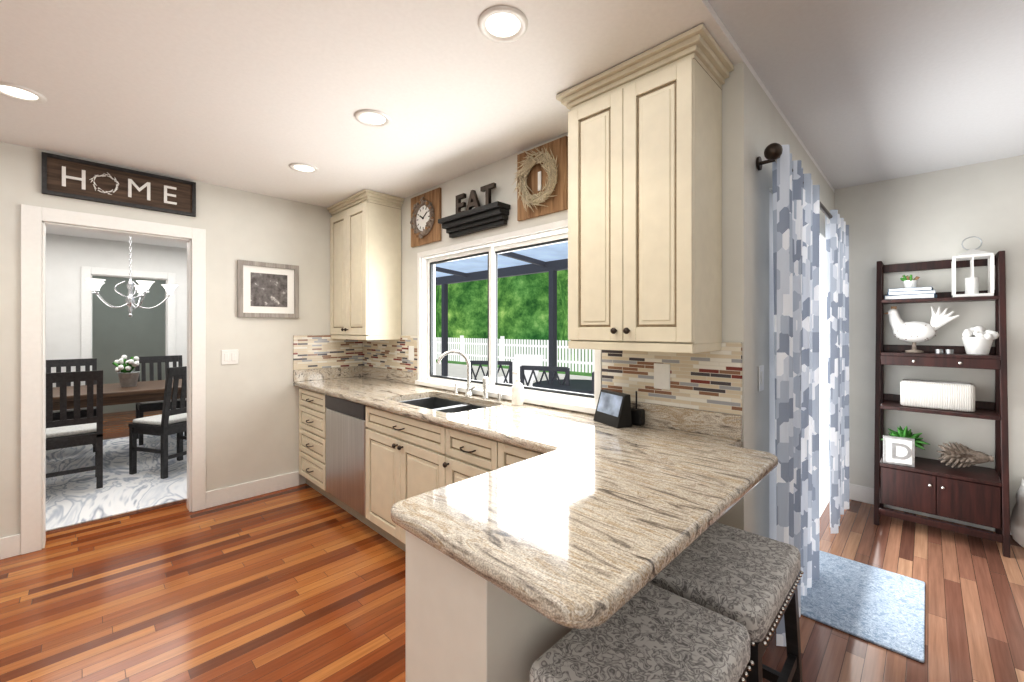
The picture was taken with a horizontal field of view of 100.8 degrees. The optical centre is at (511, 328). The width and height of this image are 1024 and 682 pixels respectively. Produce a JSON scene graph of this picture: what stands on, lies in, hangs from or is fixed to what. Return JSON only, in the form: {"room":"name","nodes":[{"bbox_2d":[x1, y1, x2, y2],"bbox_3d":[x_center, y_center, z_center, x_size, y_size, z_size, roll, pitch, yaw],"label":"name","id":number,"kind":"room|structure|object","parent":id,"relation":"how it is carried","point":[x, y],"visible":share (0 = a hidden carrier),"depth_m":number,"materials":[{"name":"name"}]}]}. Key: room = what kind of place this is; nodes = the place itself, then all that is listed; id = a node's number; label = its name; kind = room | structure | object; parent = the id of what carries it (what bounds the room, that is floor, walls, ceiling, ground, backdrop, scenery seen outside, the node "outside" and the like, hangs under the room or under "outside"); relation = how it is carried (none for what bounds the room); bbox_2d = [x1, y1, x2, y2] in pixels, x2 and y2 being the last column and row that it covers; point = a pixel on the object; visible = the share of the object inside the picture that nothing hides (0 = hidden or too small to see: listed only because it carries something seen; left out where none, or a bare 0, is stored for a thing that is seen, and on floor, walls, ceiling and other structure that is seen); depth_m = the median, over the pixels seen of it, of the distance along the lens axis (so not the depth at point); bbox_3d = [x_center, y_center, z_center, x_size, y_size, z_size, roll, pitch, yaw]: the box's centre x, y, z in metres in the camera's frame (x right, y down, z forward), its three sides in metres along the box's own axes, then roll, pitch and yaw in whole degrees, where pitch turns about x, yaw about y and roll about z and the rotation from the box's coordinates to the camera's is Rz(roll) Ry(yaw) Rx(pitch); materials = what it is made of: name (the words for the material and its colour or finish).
{"room":"kitchen","nodes":[
{"label":"kitchen","id":0,"kind":"room"},
{"bbox_2d":[46,233,186,408],"bbox_3d":[-5.110,0.129,5.301,0.120,2.470,5.000,0,0,44],"label":"wall","id":1,"kind":"structure","parent":0,"point":[67,257],"depth_m":5.10,"materials":[{"name":"paint"}]},
{"bbox_2d":[81,266,175,409],"bbox_3d":[-4.929,0.306,5.473,0.138,2.115,0.900,0,0,44],"label":"door frame","id":2,"kind":"structure","parent":1,"relation":"attached to","point":[86,319],"depth_m":5.33,"materials":[{"name":"white wood"}]},
{"bbox_2d":[92,276,164,412],"bbox_3d":[-6.427,0.129,7.014,0.100,2.470,4.000,0,0,44],"label":"wall","id":3,"kind":"structure","parent":0,"point":[117,333],"depth_m":6.98,"materials":[{"name":"green paint"}]},
{"bbox_2d":[0,142,331,537],"bbox_3d":[-3.031,0.129,2.588,0.120,2.470,4.644,0,0,44],"label":"wall","id":4,"kind":"structure","parent":0,"point":[252,415],"depth_m":3.33,"materials":[{"name":"paint"}]},
{"bbox_2d":[0,534,20,559],"bbox_3d":[-3.777,1.302,1.731,0.016,0.125,2.315,0,0,44],"label":"baseboard","id":5,"kind":"structure","parent":4,"relation":"attached to","point":[10,546],"depth_m":2.52,"materials":[{"name":"white wood"}]},
{"bbox_2d":[21,204,205,554],"bbox_3d":[-2.694,0.306,2.932,0.158,2.115,0.917,0,0,44],"label":"door frame","id":6,"kind":"structure","parent":4,"relation":"attached to","point":[34,225],"depth_m":2.63,"materials":[{"name":"white wood"}]},
{"bbox_2d":[42,152,195,216],"bbox_3d":[-2.632,-0.962,2.887,0.026,0.252,0.770,0,0,44],"label":"home sign","id":7,"kind":"object","parent":4,"relation":"attached to","point":[68,177],"visible":1,"depth_m":2.84,"materials":[{"name":"brown wood"}]},
{"bbox_2d":[221,350,238,364],"bbox_3d":[-2.214,0.224,3.324,0.010,0.116,0.116,0,0,44],"label":"light switch","id":8,"kind":"object","parent":4,"relation":"attached to","point":[228,357],"visible":1,"depth_m":3.32,"materials":[{"name":"white plastic"}]},
{"bbox_2d":[206,471,298,507],"bbox_3d":[-2.090,1.302,3.450,0.013,0.125,0.670,0,0,44],"label":"baseboard","id":9,"kind":"structure","parent":4,"relation":"attached to","point":[229,494],"depth_m":3.42,"materials":[{"name":"white wood"}]},
{"bbox_2d":[237,260,298,317],"bbox_3d":[-2.014,-0.319,3.517,0.025,0.453,0.455,0,0,44],"label":"picture frame","id":10,"kind":"object","parent":4,"relation":"attached to","point":[267,290],"visible":0.98,"depth_m":3.51,"materials":[{"name":"grey wood"}]},
{"bbox_2d":[293,364,360,379],"bbox_3d":[-1.668,0.409,3.871,0.020,0.100,0.616,0,0,44],"label":"backsplash","id":11,"kind":"structure","parent":4,"relation":"attached to","point":[298,373],"depth_m":3.82,"materials":[{"name":"beige stone"}]},
{"bbox_2d":[0,410,1023,681],"bbox_3d":[-1.845,1.394,2.960,12.420,0.060,7.237,0,0,44],"label":"floor","id":12,"kind":"structure","parent":0,"point":[304,582],"depth_m":2.12,"materials":[{"name":"brown wood"}]},
{"bbox_2d":[46,432,186,531],"bbox_3d":[-3.775,1.357,4.269,2.930,0.011,3.200,0,0,44],"label":"dining rug","id":13,"kind":"object","parent":12,"relation":"on","point":[75,498],"visible":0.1,"depth_m":3.70,"materials":[{"name":"fabric"}]},
{"bbox_2d":[46,358,96,451],"bbox_3d":[-4.885,0.851,4.659,0.520,1.000,0.460,0,0,44],"label":"dining chair","id":14,"kind":"object","parent":13,"relation":"on","point":[69,363],"visible":0.17,"depth_m":4.77,"materials":[{"name":"black wood"}]},
{"bbox_2d":[46,370,102,488],"bbox_3d":[-3.772,0.851,3.566,0.520,1.000,0.460,0,0,44],"label":"dining chair","id":15,"kind":"object","parent":13,"relation":"on","point":[65,432],"visible":0.52,"depth_m":3.48,"materials":[{"name":"black wood"}]},
{"bbox_2d":[53,379,186,410],"bbox_3d":[-4.077,0.977,4.355,0.920,0.746,2.000,0,0,44],"label":"dining table","id":16,"kind":"object","parent":13,"relation":"on","point":[141,391],"visible":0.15,"depth_m":4.16,"materials":[{"name":"brown wood"}]},
{"bbox_2d":[112,355,139,386],"bbox_3d":[-4.011,0.439,4.404,0.270,0.328,0.218,0,0,44],"label":"centerpiece","id":17,"kind":"object","parent":16,"relation":"on","point":[127,375],"visible":1,"depth_m":4.37,"materials":[{"name":"plant"}]},
{"bbox_2d":[128,366,186,478],"bbox_3d":[-3.246,0.851,4.078,0.520,1.000,0.460,0,0,16],"label":"dining chair","id":18,"kind":"object","parent":13,"relation":"on","point":[166,423],"visible":0.73,"depth_m":3.89,"materials":[{"name":"black wood"}]},
{"bbox_2d":[135,355,186,444],"bbox_3d":[-4.325,0.851,5.230,0.520,1.000,0.460,0,0,44],"label":"dining chair","id":19,"kind":"object","parent":13,"relation":"on","point":[141,407],"visible":0.38,"depth_m":5.28,"materials":[{"name":"black wood"}]},
{"bbox_2d":[299,468,320,492],"bbox_3d":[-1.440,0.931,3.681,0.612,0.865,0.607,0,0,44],"label":"toe kick","id":20,"kind":"object","parent":12,"relation":"on","point":[312,481],"depth_m":3.53,"materials":[{"name":"wood"}]},
{"bbox_2d":[321,484,368,525],"bbox_3d":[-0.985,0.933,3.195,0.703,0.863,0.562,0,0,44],"label":"toe kick","id":21,"kind":"object","parent":12,"relation":"on","point":[343,502],"depth_m":3.08,"materials":[{"name":"wood"}]},
{"bbox_2d":[369,512,384,536],"bbox_3d":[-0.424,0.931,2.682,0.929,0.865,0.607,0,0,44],"label":"toe kick","id":22,"kind":"object","parent":12,"relation":"on","point":[378,526],"depth_m":2.74,"materials":[{"name":"wood"}]},
{"bbox_2d":[385,524,563,681],"bbox_3d":[0.073,0.931,1.290,0.385,0.865,0.742,0,0,44],"label":"base cabinet","id":23,"kind":"object","parent":12,"relation":"on","point":[458,629],"depth_m":0.98,"materials":[{"name":"paint"}]},
{"bbox_2d":[293,376,777,635],"bbox_3d":[-0.665,0.479,2.389,3.528,0.040,1.364,0,0,44],"label":"countertop","id":24,"kind":"structure","parent":23,"relation":"on","point":[567,516],"depth_m":1.33,"materials":[{"name":"beige stone"}]},
{"bbox_2d":[512,372,523,405],"bbox_3d":[0.034,0.360,2.553,0.072,0.196,0.072,0,0,44],"label":"soap dispenser","id":25,"kind":"object","parent":24,"relation":"on","point":[517,393],"visible":1,"depth_m":2.53,"materials":[{"name":"white plastic"}]},
{"bbox_2d":[594,389,644,427],"bbox_3d":[0.497,0.379,2.042,0.234,0.159,0.160,0,0,44],"label":"smart display","id":26,"kind":"object","parent":24,"relation":"on","point":[614,409],"visible":0.98,"depth_m":2.00,"materials":[{"name":"black plastic"}]},
{"bbox_2d":[529,583,753,681],"bbox_3d":[0.299,1.034,0.947,0.327,0.660,0.487,0,0,44],"label":"bar stool","id":27,"kind":"object","parent":12,"relation":"on","point":[649,632],"visible":0.98,"depth_m":0.94,"materials":[{"name":"fabric"}]},
{"bbox_2d":[649,522,802,681],"bbox_3d":[0.667,1.034,1.314,0.327,0.660,0.487,0,0,44],"label":"bar stool","id":28,"kind":"object","parent":12,"relation":"on","point":[749,581],"visible":0.73,"depth_m":1.23,"materials":[{"name":"fabric"}]},
{"bbox_2d":[801,550,924,662],"bbox_3d":[1.766,1.357,2.162,0.490,0.011,0.760,0,0,44],"label":"door mat","id":29,"kind":"object","parent":12,"relation":"on","point":[879,607],"visible":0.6,"depth_m":2.08,"materials":[{"name":"carpet"}]},
{"bbox_2d":[874,251,1009,557],"bbox_3d":[2.895,0.434,2.890,0.620,1.860,0.441,0,0,44],"label":"ladder shelf","id":30,"kind":"object","parent":12,"relation":"on","point":[978,495],"visible":0.98,"depth_m":2.81,"materials":[{"name":"brown wood"}]},
{"bbox_2d":[883,435,914,466],"bbox_3d":[2.674,0.846,2.928,0.160,0.190,0.029,0,0,36],"label":"block","id":31,"kind":"object","parent":30,"relation":"on","point":[898,450],"visible":1,"depth_m":2.92,"materials":[{"name":"wood"}]},
{"bbox_2d":[881,426,929,454],"bbox_3d":[2.819,0.816,3.039,0.262,0.248,0.269,0,0,44],"label":"fern","id":32,"kind":"object","parent":30,"relation":"on","point":[905,432],"visible":0.33,"depth_m":3.01,"materials":[{"name":"green plant"}]},
{"bbox_2d":[884,275,936,299],"bbox_3d":[2.865,-0.299,3.045,0.274,0.176,0.177,0,0,44],"label":"books","id":33,"kind":"object","parent":30,"relation":"on","point":[910,290],"visible":1,"depth_m":3.01,"materials":[{"name":"white paper"}]},
{"bbox_2d":[884,306,958,352],"bbox_3d":[2.893,0.004,3.005,0.390,0.333,0.141,0,0,44],"label":"rooster","id":34,"kind":"object","parent":30,"relation":"on","point":[913,332],"visible":1,"depth_m":2.98,"materials":[{"name":"white ceramic"}]},
{"bbox_2d":[900,379,974,411],"bbox_3d":[2.938,0.456,2.933,0.360,0.177,0.220,0,0,44],"label":"basket","id":35,"kind":"object","parent":30,"relation":"on","point":[947,395],"visible":0.98,"depth_m":2.85,"materials":[{"name":"white wicker"}]},
{"bbox_2d":[937,442,993,467],"bbox_3d":[3.012,0.851,2.818,0.263,0.173,0.174,0,0,44],"label":"pinecone","id":36,"kind":"object","parent":30,"relation":"on","point":[956,455],"visible":1,"depth_m":2.80,"materials":[{"name":"brown plant"}]},
{"bbox_2d":[935,326,998,354],"bbox_3d":[3.063,0.076,2.858,0.294,0.190,0.156,0,0,44],"label":"flower pot","id":37,"kind":"object","parent":30,"relation":"on","point":[977,340],"visible":1,"depth_m":2.79,"materials":[{"name":"white ceramic"}]},
{"bbox_2d":[951,236,993,296],"bbox_3d":[3.083,-0.414,2.839,0.186,0.407,0.186,0,0,44],"label":"lantern","id":38,"kind":"object","parent":30,"relation":"on","point":[972,283],"visible":1,"depth_m":2.81,"materials":[{"name":"white paint"}]},
{"bbox_2d":[1010,479,1023,546],"bbox_3d":[3.252,1.153,2.619,0.230,0.420,0.227,0,0,44],"label":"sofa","id":39,"kind":"object","parent":12,"relation":"on","point":[1017,523],"visible":1,"depth_m":2.64,"materials":[{"name":"beige fabric"}]},
{"bbox_2d":[0,0,1023,247],"bbox_3d":[-1.845,-1.151,2.960,12.420,0.090,7.237,0,0,44],"label":"ceiling","id":40,"kind":"structure","parent":0,"point":[256,96],"depth_m":1.90,"materials":[{"name":"paint"}]},
{"bbox_2d":[0,81,46,103],"bbox_3d":[-2.309,-1.101,1.980,0.184,0.008,0.184,0,0,44],"label":"recessed light","id":41,"kind":"object","parent":40,"relation":"in","point":[17,92],"visible":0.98,"depth_m":1.99,"materials":[{"name":"white plastic"}]},
{"bbox_2d":[86,236,177,316],"bbox_3d":[-3.949,-0.614,4.425,0.759,0.982,0.728,0,0,44],"label":"chandelier","id":42,"kind":"object","parent":40,"relation":"hanging from","point":[95,285],"visible":0.88,"depth_m":4.38,"materials":[{"name":"silver metal"}]},
{"bbox_2d":[289,163,318,173],"bbox_3d":[-1.428,-1.101,2.911,0.184,0.008,0.184,0,0,44],"label":"recessed light","id":43,"kind":"object","parent":40,"relation":"in","point":[304,168],"visible":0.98,"depth_m":2.90,"materials":[{"name":"white plastic"}]},
{"bbox_2d":[355,109,390,127],"bbox_3d":[-0.729,-1.101,2.224,0.184,0.008,0.184,0,0,44],"label":"recessed light","id":44,"kind":"object","parent":40,"relation":"in","point":[372,118],"visible":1,"depth_m":2.22,"materials":[{"name":"white plastic"}]},
{"bbox_2d":[478,6,527,42],"bbox_3d":[-0.033,-1.101,1.541,0.184,0.008,0.184,0,0,44],"label":"recessed light","id":45,"kind":"object","parent":40,"relation":"in","point":[503,24],"visible":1,"depth_m":1.53,"materials":[{"name":"white plastic"}]},
{"bbox_2d":[401,62,751,532],"bbox_3d":[-0.201,0.129,2.978,3.372,2.470,0.120,0,0,44],"label":"wall","id":46,"kind":"structure","parent":0,"point":[736,207],"depth_m":1.81,"materials":[{"name":"paint"}]},
{"bbox_2d":[329,204,348,335],"bbox_3d":[-1.412,-0.491,3.853,0.410,1.099,0.321,0,0,44],"label":"upper cabinet","id":47,"kind":"object","parent":46,"relation":"attached to","point":[339,221],"depth_m":3.74,"materials":[{"name":"wood"}]},
{"bbox_2d":[349,196,404,335],"bbox_3d":[-1.205,-0.491,3.650,0.410,1.099,0.321,0,0,44],"label":"upper cabinet","id":48,"kind":"object","parent":46,"relation":"attached to","point":[374,225],"depth_m":3.50,"materials":[{"name":"wood"}]},
{"bbox_2d":[410,187,440,246],"bbox_3d":[-0.702,-0.871,3.337,0.398,0.400,0.067,0,0,44],"label":"clock","id":49,"kind":"object","parent":46,"relation":"attached to","point":[425,217],"visible":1,"depth_m":3.31,"materials":[{"name":"brown wood"}]},
{"bbox_2d":[438,182,509,237],"bbox_3d":[-0.274,-0.804,2.882,0.631,0.276,0.115,0,0,44],"label":"shelf","id":50,"kind":"object","parent":46,"relation":"attached to","point":[479,218],"visible":1,"depth_m":2.85,"materials":[{"name":"black wood"}]},
{"bbox_2d":[415,219,601,413],"bbox_3d":[-0.109,-0.083,2.871,1.732,1.063,0.165,0,0,44],"label":"window","id":51,"kind":"structure","parent":46,"relation":"in","point":[561,399],"depth_m":2.92,"materials":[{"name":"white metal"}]},
{"bbox_2d":[514,136,567,220],"bbox_3d":[0.141,-0.876,2.482,0.385,0.410,0.104,0,0,44],"label":"plaque","id":52,"kind":"object","parent":46,"relation":"attached to","point":[541,173],"visible":0.98,"depth_m":2.47,"materials":[{"name":"brown wood"}]},
{"bbox_2d":[361,364,741,439],"bbox_3d":[-0.433,0.530,2.742,3.364,0.342,0.535,0,0,44],"label":"backsplash","id":53,"kind":"structure","parent":46,"relation":"attached to","point":[729,424],"depth_m":1.91,"materials":[{"name":"beige stone"}]},
{"bbox_2d":[563,68,636,347],"bbox_3d":[0.497,-0.491,1.978,0.349,1.099,0.321,0,0,44],"label":"upper cabinet","id":54,"kind":"object","parent":46,"relation":"attached to","point":[602,123],"depth_m":1.85,"materials":[{"name":"wood"}]},
{"bbox_2d":[637,44,724,347],"bbox_3d":[0.661,-0.491,1.818,0.348,1.099,0.321,0,0,44],"label":"upper cabinet","id":55,"kind":"object","parent":46,"relation":"attached to","point":[679,95],"depth_m":1.66,"materials":[{"name":"wood"}]},
{"bbox_2d":[752,74,834,537],"bbox_3d":[1.798,0.129,2.692,0.120,2.470,2.273,0,0,44],"label":"wall","id":56,"kind":"structure","parent":0,"point":[769,125],"depth_m":1.95,"materials":[{"name":"paint"}]},
{"bbox_2d":[758,365,763,390],"bbox_3d":[1.131,0.224,1.917,0.010,0.116,0.072,0,0,44],"label":"light switch","id":57,"kind":"object","parent":56,"relation":"attached to","point":[760,377],"visible":1,"depth_m":1.91,"materials":[{"name":"white plastic"}]},
{"bbox_2d":[769,192,829,539],"bbox_3d":[1.846,0.344,2.735,0.088,2.039,1.848,0,0,44],"label":"door","id":58,"kind":"structure","parent":56,"relation":"in","point":[824,468],"depth_m":3.07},
{"bbox_2d":[756,143,848,645],"bbox_3d":[1.825,0.285,2.542,0.123,2.133,2.215,0,0,44],"label":"curtain","id":59,"kind":"object","parent":56,"relation":"attached to","point":[798,205],"visible":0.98,"depth_m":2.14,"materials":[{"name":"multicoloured fabric"}]},
{"bbox_2d":[835,155,1023,515],"bbox_3d":[3.836,0.114,2.367,3.484,2.500,0.120,0,0,44],"label":"wall","id":60,"kind":"structure","parent":0,"point":[938,215],"depth_m":3.05,"materials":[{"name":"paint"}]},
{"bbox_2d":[849,483,1011,534],"bbox_3d":[3.775,1.302,2.331,3.204,0.125,0.016,0,0,44],"label":"baseboard","id":61,"kind":"structure","parent":60,"relation":"attached to","point":[864,494],"depth_m":3.28,"materials":[{"name":"white wood"}]},
{"label":"outside","id":62,"kind":"structure","parent":0,"visible":0},
{"bbox_2d":[435,355,591,385],"bbox_3d":[-0.986,1.397,13.266,24.000,0.055,13.455,0,0,44],"label":"ground","id":63,"kind":"structure","parent":62,"point":[457,369],"depth_m":13.26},
{"bbox_2d":[435,242,593,394],"bbox_3d":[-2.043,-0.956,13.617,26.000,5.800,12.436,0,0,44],"label":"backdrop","id":64,"kind":"structure","parent":62,"point":[532,311],"depth_m":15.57,"materials":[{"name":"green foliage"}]}
]}

